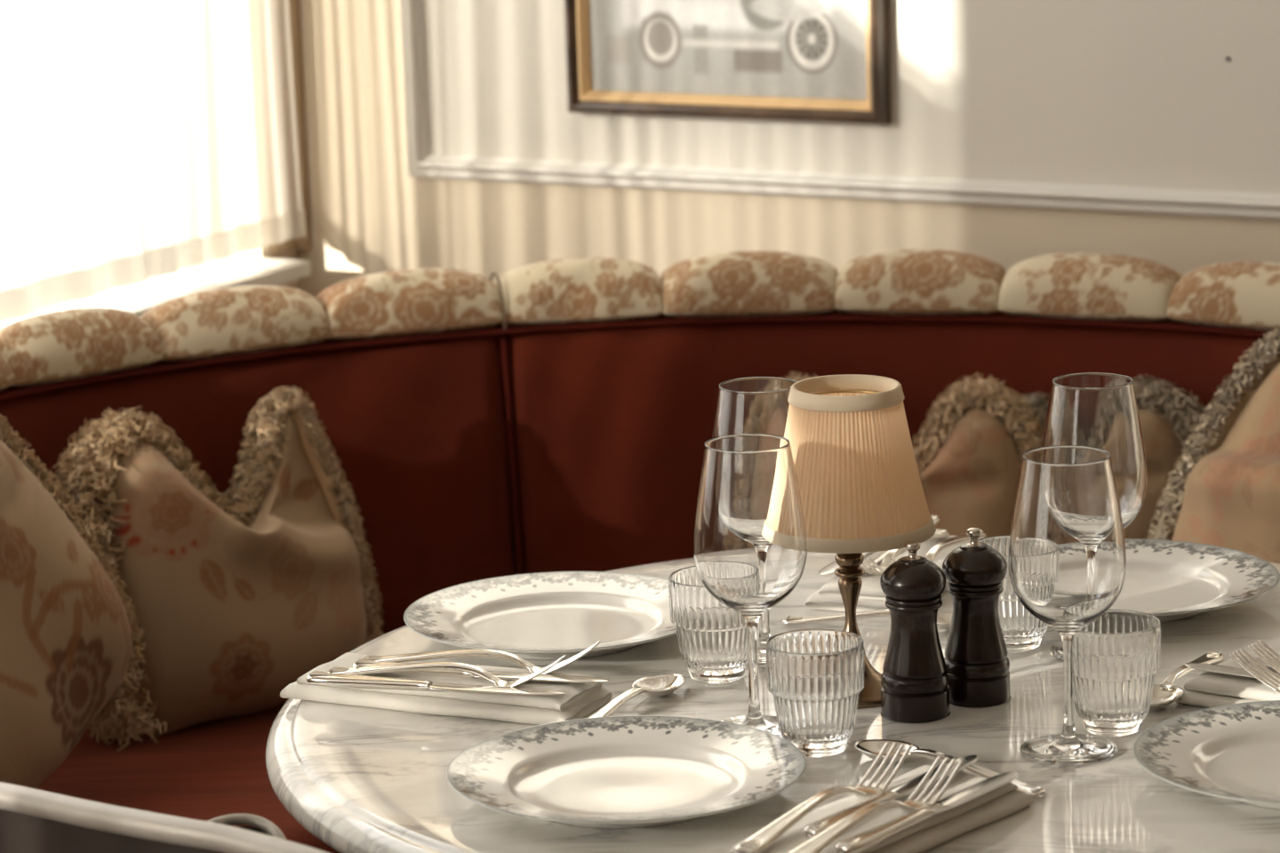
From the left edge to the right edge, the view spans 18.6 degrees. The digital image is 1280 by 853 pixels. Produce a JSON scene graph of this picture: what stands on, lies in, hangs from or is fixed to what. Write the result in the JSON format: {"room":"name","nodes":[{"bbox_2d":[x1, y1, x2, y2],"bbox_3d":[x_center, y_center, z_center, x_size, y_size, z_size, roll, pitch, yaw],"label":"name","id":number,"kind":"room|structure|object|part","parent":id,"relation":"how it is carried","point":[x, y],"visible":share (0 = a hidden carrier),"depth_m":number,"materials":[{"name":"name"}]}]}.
{"room":"restaurant","nodes":[
{"label":"restaurant","id":0,"kind":"room"},
{"bbox_2d":[234,245,299,289],"bbox_3d":[-2.220,-0.195,1.998,0.200,2.950,7.400,5,14,28],"label":"wall","id":1,"kind":"structure","parent":0,"point":[264,252],"depth_m":5.05,"materials":[{"name":"beige paint"}]},
{"bbox_2d":[0,256,311,328],"bbox_3d":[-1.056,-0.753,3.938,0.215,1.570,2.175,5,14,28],"label":"window sill","id":2,"kind":"structure","parent":1,"relation":"in","point":[235,271],"depth_m":4.86,"materials":[{"name":"white paint"}]},
{"bbox_2d":[270,0,311,255],"bbox_3d":[-1.009,-0.802,3.927,0.022,1.632,2.300,5,14,28],"label":"trim","id":3,"kind":"structure","parent":1,"relation":"attached to","point":[305,243],"depth_m":5.03,"materials":[{"name":"beige paint"}]},
{"bbox_3d":[-1.003,-0.785,3.901,1.124,0.013,2.004,-2,12,0],"label":"curtain rod","id":4,"kind":"object","parent":1,"relation":"attached to","visible":0},
{"bbox_2d":[0,0,306,322],"bbox_3d":[-0.990,-0.400,3.994,0.021,0.777,2.292,5,14,28],"label":"sheer curtain","id":5,"kind":"object","parent":4,"relation":"hanging from","point":[140,140],"visible":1,"depth_m":4.72,"materials":[{"name":"white fabric"}]},
{"bbox_2d":[297,0,1279,297],"bbox_3d":[2.129,-0.690,3.666,6.200,2.950,0.204,5,14,28],"label":"wall","id":6,"kind":"structure","parent":0,"point":[1168,94],"depth_m":4.69,"materials":[{"name":"beige paint"}]},
{"bbox_2d":[564,0,891,125],"bbox_3d":[0.098,-0.539,4.696,0.428,0.340,0.031,5,14,28],"label":"framed picture","id":7,"kind":"object","parent":6,"relation":"attached to","point":[792,60],"visible":1,"depth_m":4.72,"materials":[{"name":"brown wood"}]},
{"bbox_2d":[589,0,866,100],"bbox_3d":[0.102,-0.541,4.702,0.374,0.286,0.001,5,14,28],"label":"print","id":8,"kind":"object","parent":7,"relation":"attached to","point":[815,49],"depth_m":4.72},
{"bbox_2d":[400,0,1279,219],"bbox_3d":[0.744,-1.003,4.238,2.420,1.580,0.020,5,14,28],"label":"trim","id":9,"kind":"structure","parent":6,"relation":"attached to","point":[420,163],"depth_m":4.71,"materials":[{"name":"white paint"}]},
{"bbox_3d":[0.465,1.512,0.901,8.999,0.100,9.472,-2,12,0],"label":"floor","id":10,"kind":"structure","parent":0,"visible":0},
{"bbox_2d":[0,782,327,852],"bbox_3d":[-0.351,0.687,2.712,0.671,0.812,0.410,10,17,43],"label":"armchair","id":11,"kind":"object","parent":10,"relation":"on","point":[32,820],"visible":1,"depth_m":2.77,"materials":[{"name":"silver metal"}]},
{"bbox_3d":[-0.313,0.347,2.778,0.160,0.118,0.101,-2,12,0],"label":"arm","id":12,"kind":"part","parent":11,"relation":"part of","materials":[{"name":"beige fabric"}]},
{"bbox_3d":[-0.310,0.361,2.775,0.154,0.129,0.095,-2,12,0],"label":"arm panel","id":13,"kind":"part","parent":11,"relation":"part of","materials":[{"name":"black leather"}]},
{"bbox_2d":[0,249,1279,852],"bbox_3d":[0.035,0.347,4.046,2.162,0.895,1.121,-2,12,0],"label":"banquette","id":14,"kind":"object","parent":10,"relation":"on","point":[555,415],"visible":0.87,"depth_m":4.37,"materials":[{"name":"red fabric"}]},
{"bbox_2d":[0,414,145,789],"bbox_3d":[-0.657,0.173,3.767,0.215,0.447,0.481,4,14,27],"label":"cushion","id":15,"kind":"object","parent":14,"relation":"on","point":[68,634],"visible":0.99,"depth_m":3.77,"materials":[{"name":"fabric"}]},
{"bbox_3d":[0.055,0.391,3.981,1.946,0.116,0.976,-2,12,0],"label":"seat","id":16,"kind":"part","parent":14,"relation":"part of","materials":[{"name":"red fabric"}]},
{"bbox_2d":[51,386,384,751],"bbox_3d":[-0.441,0.142,4.139,0.375,0.339,0.188,-8,14,-27],"label":"cushion","id":17,"kind":"object","parent":14,"relation":"on","point":[236,600],"visible":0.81,"depth_m":4.08,"materials":[{"name":"fabric"}]},
{"bbox_3d":[-0.595,0.153,4.119,1.125,0.383,0.205,-13,16,-41],"label":"panel","id":18,"kind":"part","parent":14,"relation":"part of","materials":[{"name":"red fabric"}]},
{"bbox_3d":[0.475,0.083,4.288,1.292,0.383,0.234,3,13,20],"label":"panel","id":19,"kind":"part","parent":14,"relation":"part of","materials":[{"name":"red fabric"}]},
{"bbox_2d":[785,371,1044,538],"bbox_3d":[0.268,0.104,4.272,0.396,0.314,0.161,1,12,12],"label":"cushion","id":20,"kind":"object","parent":14,"relation":"on","point":[969,452],"visible":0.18,"depth_m":4.23,"materials":[{"name":"fabric"}]},
{"bbox_2d":[1016,374,1206,539],"bbox_3d":[0.498,0.101,4.264,0.340,0.309,0.134,4,13,25],"label":"cushion","id":21,"kind":"object","parent":14,"relation":"on","point":[1168,416],"visible":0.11,"depth_m":4.21,"materials":[{"name":"fabric"}]},
{"bbox_2d":[1144,325,1279,563],"bbox_3d":[0.702,0.107,3.948,0.208,0.416,0.483,-12,16,-41],"label":"cushion","id":22,"kind":"object","parent":14,"relation":"on","point":[1225,492],"visible":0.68,"depth_m":4.01,"materials":[{"name":"fabric"}]},
{"bbox_2d":[265,552,1279,852],"bbox_3d":[0.255,0.583,3.269,1.097,0.745,1.097,-7,13,-23],"label":"table","id":23,"kind":"object","parent":10,"relation":"on","point":[359,780],"visible":0.43,"depth_m":3.02,"materials":[{"name":"white stone"}]},
{"bbox_2d":[280,652,612,725],"bbox_3d":[-0.161,0.214,3.216,0.262,0.023,0.094,4,13,25],"label":"napkin","id":24,"kind":"object","parent":23,"relation":"on","point":[579,700],"visible":0.68,"depth_m":3.18,"materials":[{"name":"white fabric"}]},
{"bbox_2d":[306,671,565,695],"bbox_3d":[-0.166,0.209,3.167,0.222,0.009,0.020,2,13,18],"label":"knife","id":25,"kind":"object","parent":24,"relation":"on","point":[316,677],"visible":1,"depth_m":3.17,"materials":[{"name":"silver metal"}]},
{"bbox_3d":[-0.221,0.207,3.185,0.106,0.009,0.018,2,13,18],"label":"handle","id":26,"kind":"part","parent":25,"relation":"part of","materials":[{"name":"silver metal"}]},
{"bbox_3d":[-0.116,0.212,3.151,0.118,0.003,0.020,2,13,18],"label":"blade","id":27,"kind":"part","parent":25,"relation":"part of","materials":[{"name":"silver metal"}]},
{"bbox_2d":[327,655,566,687],"bbox_3d":[-0.160,0.196,3.186,0.207,0.027,0.025,2,13,19],"label":"fork","id":28,"kind":"object","parent":24,"relation":"on","point":[471,669],"visible":1,"depth_m":3.18,"materials":[{"name":"silver metal"}]},
{"bbox_3d":[-0.186,0.199,3.196,0.151,0.017,0.020,2,13,19],"label":"handle","id":29,"kind":"part","parent":28,"relation":"part of","materials":[{"name":"silver metal"}]},
{"bbox_2d":[352,658,608,683],"bbox_3d":[-0.131,0.201,3.199,0.222,0.009,0.020,2,13,18],"label":"knife","id":30,"kind":"object","parent":24,"relation":"on","point":[552,678],"visible":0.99,"depth_m":3.19,"materials":[{"name":"silver metal"}]},
{"bbox_3d":[-0.186,0.199,3.217,0.106,0.009,0.018,2,13,18],"label":"handle","id":31,"kind":"part","parent":30,"relation":"part of","materials":[{"name":"silver metal"}]},
{"bbox_3d":[-0.081,0.204,3.183,0.118,0.003,0.020,2,13,18],"label":"blade","id":32,"kind":"part","parent":30,"relation":"part of","materials":[{"name":"silver metal"}]},
{"bbox_2d":[362,640,599,674],"bbox_3d":[-0.134,0.187,3.221,0.207,0.027,0.025,2,13,17],"label":"fork","id":33,"kind":"object","parent":24,"relation":"on","point":[460,653],"visible":0.9,"depth_m":3.22,"materials":[{"name":"silver metal"}]},
{"bbox_3d":[-0.160,0.191,3.230,0.151,0.017,0.020,2,13,17],"label":"handle","id":34,"kind":"part","parent":33,"relation":"part of","materials":[{"name":"silver metal"}]},
{"bbox_2d":[403,571,676,660],"bbox_3d":[-0.070,0.171,3.403,0.270,0.024,0.270,0,12,10],"label":"dinner plate","id":35,"kind":"object","parent":23,"relation":"on","point":[540,616],"visible":0.85,"depth_m":3.44,"materials":[{"name":"ceramic"}]},
{"bbox_2d":[446,715,805,828],"bbox_3d":[-0.010,0.267,2.942,0.270,0.024,0.270,-6,13,-17],"label":"dinner plate","id":36,"kind":"object","parent":23,"relation":"on","point":[628,772],"visible":1,"depth_m":2.97,"materials":[{"name":"ceramic"}]},
{"bbox_2d":[588,673,685,718],"bbox_3d":[-0.014,0.225,3.160,0.040,0.016,0.182,5,14,29],"label":"spoon","id":37,"kind":"object","parent":23,"relation":"on","point":[658,685],"visible":0.68,"depth_m":3.20,"materials":[{"name":"silver metal"}]},
{"bbox_3d":[-0.026,0.229,3.137,0.018,0.015,0.130,5,14,29],"label":"handle","id":38,"kind":"part","parent":37,"relation":"part of","materials":[{"name":"silver metal"}]},
{"bbox_2d":[632,673,685,696],"bbox_3d":[0.017,0.215,3.213,0.040,0.011,0.057,5,14,29],"label":"bowl","id":39,"kind":"object","parent":37,"relation":"on","point":[658,685],"depth_m":3.22,"materials":[{"name":"silver metal"}]},
{"bbox_2d":[668,566,759,683],"bbox_3d":[0.063,0.166,3.252,0.077,0.088,0.076,0,12,6],"label":"tumbler","id":40,"kind":"object","parent":23,"relation":"on","point":[712,636],"visible":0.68,"depth_m":3.23,"materials":[{"name":"clear glass"}]},
{"bbox_2d":[693,433,807,738],"bbox_3d":[0.087,0.127,3.077,0.089,0.235,0.089,-2,12,0],"label":"wine glass","id":41,"kind":"object","parent":23,"relation":"on","point":[750,541],"visible":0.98,"depth_m":3.04,"materials":[{"name":"clear glass"}]},
{"bbox_2d":[693,433,807,619],"bbox_3d":[0.086,0.082,3.067,0.090,0.141,0.090,-2,12,0],"label":"bowl","id":42,"kind":"object","parent":41,"relation":"on","point":[750,541],"depth_m":3.03,"materials":[{"name":"clear glass"}]},
{"bbox_3d":[0.089,0.185,3.089,0.012,0.070,0.012,-2,12,0],"label":"stem","id":43,"kind":"part","parent":41,"relation":"part of","materials":[{"name":"clear glass"}]},
{"bbox_2d":[711,376,796,665],"bbox_3d":[0.103,0.079,3.300,0.089,0.235,0.089,-2,12,0],"label":"wine glass","id":44,"kind":"object","parent":23,"relation":"on","point":[749,404],"visible":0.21,"depth_m":3.25,"materials":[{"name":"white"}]},
{"bbox_2d":[711,376,796,439],"bbox_3d":[0.101,0.034,3.290,0.090,0.141,0.090,-2,12,0],"label":"bowl","id":45,"kind":"object","parent":44,"relation":"on","point":[749,404],"depth_m":3.25,"materials":[{"name":"clear glass"}]},
{"bbox_3d":[0.105,0.137,3.312,0.012,0.070,0.012,-2,12,0],"label":"stem","id":46,"kind":"part","parent":44,"relation":"part of","materials":[{"name":"clear glass"}]},
{"bbox_2d":[765,628,864,757],"bbox_3d":[0.137,0.209,3.039,0.077,0.088,0.076,2,13,19],"label":"tumbler","id":47,"kind":"object","parent":23,"relation":"on","point":[815,676],"visible":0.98,"depth_m":3.01,"materials":[{"name":"clear glass"}]},
{"bbox_2d":[784,374,935,708],"bbox_3d":[0.170,0.093,3.172,0.140,0.258,0.140,1,12,15],"label":"table lamp","id":48,"kind":"object","parent":23,"relation":"on","point":[860,487],"visible":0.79,"depth_m":3.11,"materials":[{"name":"beige fabric"}]},
{"bbox_3d":[0.171,0.130,3.180,0.025,0.081,0.025,-2,12,0],"label":"stem","id":49,"kind":"part","parent":48,"relation":"part of","materials":[{"name":"brown metal"}]},
{"bbox_3d":[0.167,0.026,3.157,0.137,0.118,0.137,-2,12,0],"label":"lamp shade","id":50,"kind":"part","parent":48,"relation":"part of","materials":[{"name":"fabric"}]},
{"bbox_2d":[782,609,951,630],"bbox_3d":[0.213,0.167,3.397,0.182,0.016,0.040,1,12,14],"label":"spoon","id":51,"kind":"object","parent":23,"relation":"on","point":[943,619],"visible":0.53,"depth_m":3.40,"materials":[{"name":"silver metal"}]},
{"bbox_3d":[0.188,0.166,3.403,0.130,0.015,0.018,1,12,14],"label":"handle","id":52,"kind":"part","parent":51,"relation":"part of","materials":[{"name":"silver metal"}]},
{"bbox_2d":[936,611,951,630],"bbox_3d":[0.274,0.171,3.382,0.057,0.011,0.040,1,12,14],"label":"bowl","id":53,"kind":"object","parent":51,"relation":"on","point":[943,619],"depth_m":3.40,"materials":[{"name":"silver metal"}]},
{"bbox_2d":[728,765,1034,852],"bbox_3d":[0.171,0.288,2.820,0.097,0.023,0.262,8,16,39],"label":"napkin","id":54,"kind":"object","parent":23,"relation":"on","point":[1004,801],"visible":0.61,"depth_m":2.82,"materials":[{"name":"white fabric"}]},
{"bbox_2d":[735,742,911,852],"bbox_3d":[0.132,0.267,2.809,0.025,0.027,0.207,7,15,35],"label":"fork","id":55,"kind":"object","parent":54,"relation":"on","point":[766,836],"visible":1,"depth_m":2.80,"materials":[{"name":"silver metal"}]},
{"bbox_3d":[0.116,0.277,2.788,0.020,0.017,0.151,7,15,35],"label":"handle","id":56,"kind":"part","parent":55,"relation":"part of","materials":[{"name":"silver metal"}]},
{"bbox_2d":[788,755,963,852],"bbox_3d":[0.163,0.273,2.774,0.025,0.027,0.207,8,15,38],"label":"fork","id":57,"kind":"object","parent":54,"relation":"on","point":[823,840],"visible":1,"depth_m":2.78,"materials":[{"name":"silver metal"}]},
{"bbox_3d":[0.146,0.283,2.753,0.020,0.017,0.151,8,15,38],"label":"handle","id":58,"kind":"part","parent":57,"relation":"part of","materials":[{"name":"silver metal"}]},
{"bbox_2d":[802,755,978,838],"bbox_3d":[0.186,0.266,2.845,0.020,0.009,0.222,7,15,36],"label":"knife","id":59,"kind":"object","parent":54,"relation":"on","point":[812,830],"visible":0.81,"depth_m":2.83,"materials":[{"name":"silver metal"}]},
{"bbox_3d":[0.151,0.277,2.800,0.018,0.009,0.106,7,15,36],"label":"handle","id":60,"kind":"part","parent":59,"relation":"part of","materials":[{"name":"silver metal"}]},
{"bbox_3d":[0.217,0.258,2.886,0.020,0.003,0.118,7,15,36],"label":"blade","id":61,"kind":"part","parent":59,"relation":"part of","materials":[{"name":"silver metal"}]},
{"bbox_2d":[834,771,1019,852],"bbox_3d":[0.209,0.275,2.804,0.020,0.009,0.222,8,15,38],"label":"knife","id":62,"kind":"object","parent":54,"relation":"on","point":[861,842],"visible":1,"depth_m":2.79,"materials":[{"name":"silver metal"}]},
{"bbox_3d":[0.173,0.285,2.760,0.018,0.009,0.106,8,15,38],"label":"handle","id":63,"kind":"part","parent":62,"relation":"part of","materials":[{"name":"silver metal"}]},
{"bbox_3d":[0.241,0.266,2.844,0.020,0.003,0.118,8,15,38],"label":"blade","id":64,"kind":"part","parent":62,"relation":"part of","materials":[{"name":"silver metal"}]},
{"bbox_2d":[805,536,970,612],"bbox_3d":[0.241,0.130,3.551,0.101,0.023,0.235,4,13,24],"label":"napkin","id":65,"kind":"object","parent":23,"relation":"on","point":[872,597],"visible":0.15,"depth_m":3.47,"materials":[{"name":"white fabric"}]},
{"bbox_2d":[818,552,870,575],"bbox_3d":[0.210,0.109,3.580,0.020,0.009,0.222,4,13,25],"label":"knife","id":66,"kind":"object","parent":65,"relation":"on","point":[829,569],"visible":0.19,"depth_m":3.50,"materials":[{"name":"silver metal"}]},
{"bbox_2d":[860,515,940,570],"bbox_3d":[0.230,0.109,3.575,0.020,0.009,0.222,4,13,24],"label":"knife","id":67,"kind":"object","parent":65,"relation":"on","point":[877,557],"visible":0.16,"depth_m":3.54,"materials":[{"name":"silver metal"}]},
{"bbox_3d":[0.208,0.121,3.530,0.020,0.003,0.118,4,13,24],"label":"blade","id":68,"kind":"part","parent":67,"relation":"part of","materials":[{"name":"silver metal"}]},
{"bbox_3d":[0.254,0.098,3.627,0.018,0.009,0.106,4,13,24],"label":"handle","id":69,"kind":"part","parent":67,"relation":"part of","materials":[{"name":"silver metal"}]},
{"bbox_2d":[859,528,950,575],"bbox_3d":[0.237,0.108,3.537,0.025,0.027,0.207,4,13,24],"label":"fork","id":70,"kind":"object","parent":65,"relation":"on","point":[886,562],"visible":0.57,"depth_m":3.50,"materials":[{"name":"silver metal"}]},
{"bbox_3d":[0.249,0.107,3.563,0.020,0.017,0.151,4,13,24],"label":"handle","id":71,"kind":"part","parent":70,"relation":"part of","materials":[{"name":"silver metal"}]},
{"bbox_2d":[890,530,985,562],"bbox_3d":[0.272,0.109,3.528,0.025,0.027,0.207,3,13,23],"label":"fork","id":72,"kind":"object","parent":65,"relation":"on","point":[938,548],"visible":0.34,"depth_m":3.53,"materials":[{"name":"silver metal"}]},
{"bbox_3d":[0.283,0.108,3.554,0.020,0.017,0.151,3,13,23],"label":"handle","id":73,"kind":"part","parent":72,"relation":"part of","materials":[{"name":"silver metal"}]},
{"bbox_2d":[880,541,950,723],"bbox_3d":[0.219,0.161,3.122,0.056,0.142,0.056,0,12,7],"label":"pepper mill","id":74,"kind":"object","parent":23,"relation":"on","point":[915,679],"visible":1,"depth_m":3.11,"materials":[{"name":"black wood"}]},
{"bbox_3d":[0.217,0.098,3.109,0.012,0.014,0.012,-2,12,0],"label":"knob","id":75,"kind":"part","parent":74,"relation":"part of","materials":[{"name":"grey metal"}]},
{"bbox_2d":[854,739,1046,798],"bbox_3d":[0.234,0.257,2.969,0.182,0.016,0.040,10,17,44],"label":"spoon","id":76,"kind":"object","parent":23,"relation":"on","point":[871,748],"visible":0.62,"depth_m":2.98,"materials":[{"name":"silver metal"}]},
{"bbox_2d":[854,739,919,762],"bbox_3d":[0.189,0.252,3.013,0.057,0.011,0.040,10,17,44],"label":"bowl","id":77,"kind":"object","parent":76,"relation":"on","point":[871,748],"depth_m":3.02,"materials":[{"name":"silver metal"}]},
{"bbox_3d":[0.252,0.260,2.951,0.130,0.015,0.018,10,17,44],"label":"handle","id":78,"kind":"part","parent":76,"relation":"part of","materials":[{"name":"silver metal"}]},
{"bbox_2d":[942,528,1010,707],"bbox_3d":[0.271,0.151,3.160,0.056,0.142,0.056,4,13,24],"label":"pepper mill","id":79,"kind":"object","parent":23,"relation":"on","point":[977,661],"visible":0.94,"depth_m":3.14,"materials":[{"name":"black wood"}]},
{"bbox_3d":[0.269,0.089,3.147,0.012,0.014,0.012,4,13,26],"label":"knob","id":80,"kind":"part","parent":79,"relation":"part of","materials":[{"name":"grey metal"}]},
{"bbox_2d":[978,535,1047,652],"bbox_3d":[0.317,0.144,3.319,0.077,0.088,0.076,-2,12,-1],"label":"tumbler","id":81,"kind":"object","parent":23,"relation":"on","point":[1022,631],"visible":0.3,"depth_m":3.30,"materials":[{"name":"clear glass"}]},
{"bbox_2d":[1008,445,1126,764],"bbox_3d":[0.328,0.136,2.999,0.089,0.235,0.089,-2,12,0],"label":"wine glass","id":82,"kind":"object","parent":23,"relation":"on","point":[1068,553],"visible":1,"depth_m":2.96,"materials":[{"name":"clear glass"}]},
{"bbox_2d":[1008,445,1126,636],"bbox_3d":[0.327,0.090,2.990,0.090,0.141,0.090,-2,12,0],"label":"bowl","id":83,"kind":"object","parent":82,"relation":"on","point":[1068,553],"depth_m":2.96,"materials":[{"name":"clear glass"}]},
{"bbox_3d":[0.330,0.194,3.012,0.012,0.070,0.012,-2,12,0],"label":"stem","id":84,"kind":"part","parent":82,"relation":"part of","materials":[{"name":"clear glass"}]},
{"bbox_2d":[1041,372,1147,660],"bbox_3d":[0.380,0.076,3.273,0.089,0.235,0.089,-2,12,0],"label":"wine glass","id":85,"kind":"object","parent":23,"relation":"on","point":[1097,410],"visible":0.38,"depth_m":3.23,"materials":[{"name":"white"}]},
{"bbox_2d":[1041,372,1147,528],"bbox_3d":[0.378,0.030,3.263,0.090,0.141,0.090,-2,12,0],"label":"bowl","id":86,"kind":"object","parent":85,"relation":"on","point":[1097,410],"depth_m":3.23,"materials":[{"name":"clear glass"}]},
{"bbox_2d":[1072,609,1160,736],"bbox_3d":[0.370,0.195,3.068,0.076,0.088,0.077,-11,15,-38],"label":"tumbler","id":87,"kind":"object","parent":23,"relation":"on","point":[1116,657],"visible":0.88,"depth_m":3.04,"materials":[{"name":"clear glass"}]},
{"bbox_2d":[1149,651,1223,710],"bbox_3d":[0.441,0.204,3.187,0.040,0.016,0.182,4,13,26],"label":"spoon","id":88,"kind":"object","parent":23,"relation":"on","point":[1164,695],"visible":0.81,"depth_m":3.15,"materials":[{"name":"silver metal"}]},
{"bbox_2d":[1149,684,1183,710],"bbox_3d":[0.414,0.219,3.133,0.040,0.011,0.057,4,13,26],"label":"bowl","id":89,"kind":"object","parent":88,"relation":"on","point":[1164,695],"depth_m":3.15,"materials":[{"name":"silver metal"}]},
{"bbox_3d":[0.453,0.198,3.209,0.018,0.015,0.130,4,13,26],"label":"handle","id":90,"kind":"part","parent":88,"relation":"part of","materials":[{"name":"silver metal"}]},
{"bbox_2d":[1109,538,1279,622],"bbox_3d":[0.429,0.143,3.458,0.270,0.024,0.270,-9,14,-30],"label":"dinner plate","id":91,"kind":"object","parent":23,"relation":"on","point":[1167,580],"visible":0.44,"depth_m":3.48,"materials":[{"name":"ceramic"}]},
{"bbox_2d":[1132,700,1279,809],"bbox_3d":[0.505,0.253,2.928,0.270,0.024,0.270,8,16,40],"label":"dinner plate","id":92,"kind":"object","parent":23,"relation":"on","point":[1230,752],"visible":1,"depth_m":2.97,"materials":[{"name":"ceramic"}]},
{"bbox_2d":[1175,658,1279,708],"bbox_3d":[0.560,0.215,3.101,0.255,0.023,0.098,6,15,34],"label":"napkin","id":93,"kind":"object","parent":23,"relation":"on","point":[1209,690],"visible":0.7,"depth_m":3.12,"materials":[{"name":"white fabric"}]},
{"bbox_2d":[1184,663,1279,680],"bbox_3d":[0.533,0.201,3.099,0.222,0.009,0.020,6,14,33],"label":"knife","id":94,"kind":"object","parent":93,"relation":"on","point":[1221,669],"visible":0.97,"depth_m":3.14,"materials":[{"name":"silver metal"}]},
{"bbox_2d":[1229,648,1279,693],"bbox_3d":[0.557,0.201,3.051,0.207,0.027,0.025,7,15,35],"label":"fork","id":95,"kind":"object","parent":93,"relation":"on","point":[1275,686],"visible":1,"depth_m":3.10,"materials":[{"name":"silver metal"}]},
{"bbox_2d":[1236,656,1279,668],"bbox_3d":[0.575,0.198,3.110,0.222,0.009,0.020,7,15,35],"label":"knife","id":96,"kind":"object","parent":93,"relation":"on","point":[1259,660],"visible":0.27,"depth_m":3.16,"materials":[{"name":"silver metal"}]},
{"bbox_2d":[1248,640,1279,673],"bbox_3d":[0.576,0.196,3.073,0.207,0.027,0.025,7,15,35],"label":"fork","id":97,"kind":"object","parent":93,"relation":"on","point":[1264,644],"visible":1,"depth_m":3.12,"materials":[{"name":"silver metal"}]}
]}

